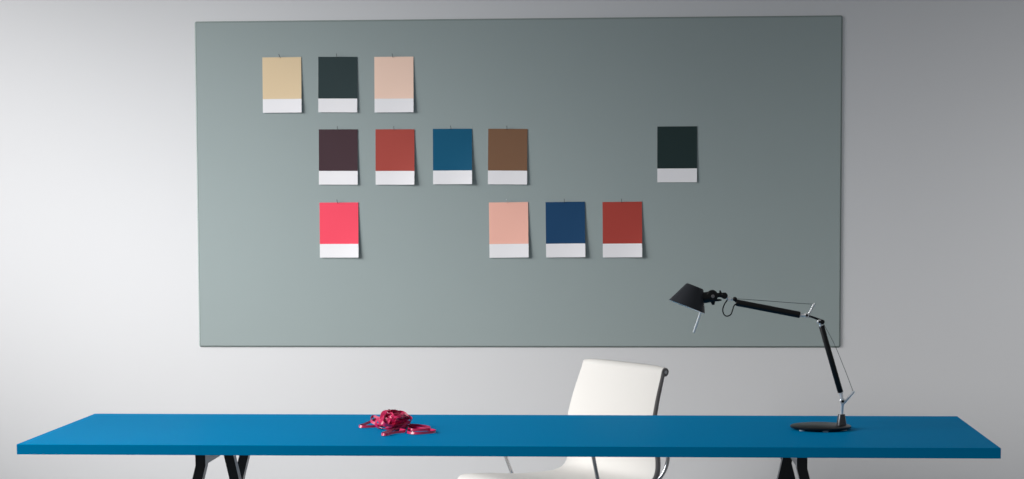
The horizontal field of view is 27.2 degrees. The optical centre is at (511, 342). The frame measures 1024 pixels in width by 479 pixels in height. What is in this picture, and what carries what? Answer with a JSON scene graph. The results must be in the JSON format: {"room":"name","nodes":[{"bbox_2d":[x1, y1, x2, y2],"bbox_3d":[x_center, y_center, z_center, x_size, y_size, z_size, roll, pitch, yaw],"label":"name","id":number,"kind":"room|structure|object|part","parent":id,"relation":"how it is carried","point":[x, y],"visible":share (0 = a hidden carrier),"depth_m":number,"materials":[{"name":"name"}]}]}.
{"room":"design studio","nodes":[
{"label":"design studio","id":0,"kind":"room"},
{"bbox_2d":[0,0,1023,478],"bbox_3d":[0.544,-0.921,8.104,18.000,3.600,0.200,0,4,4],"label":"wall","id":1,"kind":"structure","parent":0,"point":[99,299],"depth_m":8.11,"materials":[{"name":"paint"}]},
{"bbox_2d":[195,15,842,347],"bbox_3d":[0.015,-0.606,8.057,2.459,1.248,0.006,0,4,4],"label":"pinboard","id":2,"kind":"object","parent":1,"relation":"attached to","point":[760,219],"visible":1,"depth_m":8.05,"materials":[{"name":"grey fabric"}]},
{"bbox_2d":[262,57,301,112],"bbox_3d":[-0.878,-0.985,8.083,0.150,0.210,0.007,0,4,4],"label":"card","id":3,"kind":"object","parent":2,"relation":"attached to","point":[281,75],"visible":1,"depth_m":8.08,"materials":[{"name":"beige paper"}]},
{"bbox_2d":[318,57,356,111],"bbox_3d":[-0.664,-0.985,8.070,0.150,0.210,0.005,0,4,4],"label":"card","id":4,"kind":"object","parent":2,"relation":"attached to","point":[337,76],"visible":1,"depth_m":8.07,"materials":[{"name":"grey"}]},
{"bbox_2d":[319,129,357,184],"bbox_3d":[-0.664,-0.711,8.089,0.150,0.210,0.005,0,4,4],"label":"card","id":5,"kind":"object","parent":2,"relation":"attached to","point":[338,149],"visible":1,"depth_m":8.09,"materials":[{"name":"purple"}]},
{"bbox_2d":[319,202,358,257],"bbox_3d":[-0.662,-0.432,8.107,0.150,0.211,0.008,0,4,4],"label":"card","id":6,"kind":"object","parent":2,"relation":"attached to","point":[338,221],"visible":1,"depth_m":8.11,"materials":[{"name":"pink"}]},
{"bbox_2d":[374,57,412,111],"bbox_3d":[-0.449,-0.983,8.054,0.150,0.210,0.008,0,4,4],"label":"card","id":7,"kind":"object","parent":2,"relation":"attached to","point":[393,76],"visible":1,"depth_m":8.06,"materials":[{"name":"beige"}]},
{"bbox_2d":[375,129,413,184],"bbox_3d":[-0.447,-0.709,8.072,0.150,0.210,0.010,0,4,4],"label":"card","id":8,"kind":"object","parent":2,"relation":"attached to","point":[394,148],"visible":1,"depth_m":8.07,"materials":[{"name":"red paper"}]},
{"bbox_2d":[433,129,471,183],"bbox_3d":[-0.227,-0.710,8.056,0.150,0.210,0.011,0,4,4],"label":"card","id":9,"kind":"object","parent":2,"relation":"attached to","point":[452,148],"visible":1,"depth_m":8.06,"materials":[{"name":"blue paper"}]},
{"bbox_2d":[488,129,526,184],"bbox_3d":[-0.017,-0.708,8.045,0.150,0.210,0.005,1,4,4],"label":"card","id":10,"kind":"object","parent":2,"relation":"attached to","point":[507,148],"visible":1,"depth_m":8.05,"materials":[{"name":"brown paper"}]},
{"bbox_2d":[489,202,528,257],"bbox_3d":[-0.013,-0.431,8.063,0.150,0.210,0.008,0,4,4],"label":"card","id":11,"kind":"object","parent":2,"relation":"attached to","point":[508,222],"visible":1,"depth_m":8.07,"materials":[{"name":"pink paper"}]},
{"bbox_2d":[545,202,584,257],"bbox_3d":[0.203,-0.431,8.048,0.150,0.210,0.010,-1,4,4],"label":"card","id":12,"kind":"object","parent":2,"relation":"attached to","point":[565,222],"visible":1,"depth_m":8.05,"materials":[{"name":"blue paper"}]},
{"bbox_2d":[602,202,641,256],"bbox_3d":[0.419,-0.430,8.034,0.150,0.210,0.009,0,4,4],"label":"card","id":13,"kind":"object","parent":2,"relation":"attached to","point":[622,222],"visible":1,"depth_m":8.04,"materials":[{"name":"red paper"}]},
{"bbox_2d":[657,126,696,181],"bbox_3d":[0.624,-0.713,8.003,0.150,0.210,0.003,0,4,4],"label":"card","id":14,"kind":"object","parent":2,"relation":"attached to","point":[676,145],"visible":1,"depth_m":8.00,"materials":[{"name":"grey paper"}]},
{"bbox_3d":[0.182,1.312,2.726,18.000,0.100,11.266,0,4,4],"label":"floor","id":15,"kind":"structure","parent":0,"visible":0},
{"bbox_2d":[192,455,249,478],"bbox_3d":[-0.877,0.645,6.504,0.363,0.710,0.680,0,4,5],"label":"trestle","id":16,"kind":"object","parent":15,"relation":"on","point":[236,470],"visible":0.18,"depth_m":6.46,"materials":[{"name":"black metal"}]},
{"bbox_3d":[-0.985,0.665,6.193,0.196,0.704,0.034,0,4,5],"label":"leg","id":17,"kind":"part","parent":16,"relation":"part of","materials":[{"name":"black metal"}]},
{"bbox_3d":[-0.871,0.311,6.480,0.020,0.039,0.605,0,4,5],"label":"rail","id":18,"kind":"part","parent":16,"relation":"part of","materials":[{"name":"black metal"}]},
{"bbox_3d":[-0.794,0.645,6.497,0.188,0.700,0.034,0,4,5],"label":"leg","id":19,"kind":"part","parent":16,"relation":"part of","materials":[{"name":"black metal"}]},
{"bbox_3d":[-0.928,0.620,6.829,0.196,0.704,0.034,0,4,5],"label":"leg","id":20,"kind":"part","parent":16,"relation":"part of","materials":[{"name":"black metal"}]},
{"bbox_2d":[17,414,1000,458],"bbox_3d":[-0.002,0.277,6.419,2.794,0.030,0.854,0,4,4],"label":"tabletop","id":21,"kind":"object","parent":16,"relation":"on","point":[95,434],"visible":1,"depth_m":6.21,"materials":[{"name":"blue paint"}]},
{"bbox_2d":[359,409,435,435],"bbox_3d":[-0.348,0.234,6.422,0.188,0.058,0.316,-2,4,-20],"label":"ribbon","id":22,"kind":"object","parent":21,"relation":"on","point":[393,420],"visible":1,"depth_m":6.42,"materials":[{"name":"pink fabric"}]},
{"bbox_2d":[669,283,853,431],"bbox_3d":[0.754,0.040,6.388,0.558,0.442,0.182,0,4,4],"label":"desk lamp","id":23,"kind":"object","parent":21,"relation":"on","point":[690,296],"visible":1,"depth_m":6.37,"materials":[{"name":"black metal"}]},
{"bbox_3d":[0.528,-0.134,6.391,0.108,0.093,0.116,0,4,4],"label":"lamp shade","id":24,"kind":"part","parent":23,"relation":"part of","materials":[{"name":"black metal"}]},
{"bbox_3d":[0.562,-0.073,6.381,0.034,0.084,0.007,0,4,4],"label":"handle rod","id":25,"kind":"part","parent":23,"relation":"part of","materials":[{"name":"white metal"}]},
{"bbox_2d":[703,290,717,304],"bbox_3d":[0.591,-0.137,6.386,0.060,0.045,0.035,0,4,4],"label":"joint","id":26,"kind":"object","parent":23,"relation":"attached to","point":[711,296],"depth_m":6.37,"materials":[{"name":"black metal"}]},
{"bbox_3d":[0.771,-0.103,6.377,0.195,0.056,0.020,0,4,4],"label":"arm","id":27,"kind":"part","parent":23,"relation":"part of","materials":[{"name":"black metal"}]},
{"bbox_3d":[0.961,0.049,6.375,0.074,0.206,0.017,0,4,4],"label":"arm","id":28,"kind":"part","parent":23,"relation":"part of","materials":[{"name":"black metal"}]},
{"bbox_3d":[0.996,0.198,6.383,0.013,0.039,0.012,0,4,4],"label":"stem","id":29,"kind":"part","parent":23,"relation":"part of","materials":[{"name":"silver metal"}]},
{"bbox_3d":[1.015,0.164,6.380,0.035,0.041,0.007,0,4,4],"label":"lever","id":30,"kind":"part","parent":23,"relation":"part of","materials":[{"name":"silver metal"}]},
{"bbox_2d":[457,359,669,478],"bbox_3d":[0.154,0.507,7.357,0.633,0.859,0.623,-3,5,-32],"label":"office chair","id":31,"kind":"object","parent":15,"relation":"on","point":[602,387],"visible":0.63,"depth_m":7.43,"materials":[{"name":"white leather"}]},
{"bbox_3d":[0.099,0.394,7.638,0.331,0.192,0.064,-3,5,-32],"label":"armrest","id":32,"kind":"part","parent":31,"relation":"part of","materials":[{"name":"silver metal"}]},
{"bbox_3d":[0.388,0.424,7.181,0.331,0.192,0.064,-3,5,-32],"label":"armrest","id":33,"kind":"part","parent":31,"relation":"part of","materials":[{"name":"silver metal"}]},
{"bbox_3d":[0.316,0.317,7.150,0.547,0.442,0.042,-3,5,-32],"label":"rail","id":34,"kind":"part","parent":31,"relation":"part of","materials":[{"name":"grey metal"}]},
{"bbox_2d":[777,458,809,478],"bbox_3d":[0.844,0.647,6.389,0.363,0.710,0.680,0,4,2],"label":"trestle","id":35,"kind":"object","parent":15,"relation":"on","point":[785,471],"visible":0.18,"depth_m":6.35,"materials":[{"name":"black metal"}]},
{"bbox_3d":[0.761,0.646,6.391,0.188,0.700,0.034,0,4,2],"label":"leg","id":36,"kind":"part","parent":35,"relation":"part of","materials":[{"name":"black metal"}]},
{"bbox_3d":[0.935,0.621,6.705,0.196,0.704,0.034,0,4,2],"label":"leg","id":37,"kind":"part","parent":35,"relation":"part of","materials":[{"name":"black metal"}]},
{"bbox_3d":[0.912,0.666,6.066,0.196,0.704,0.034,0,4,2],"label":"leg","id":38,"kind":"part","parent":35,"relation":"part of","materials":[{"name":"black metal"}]}
]}

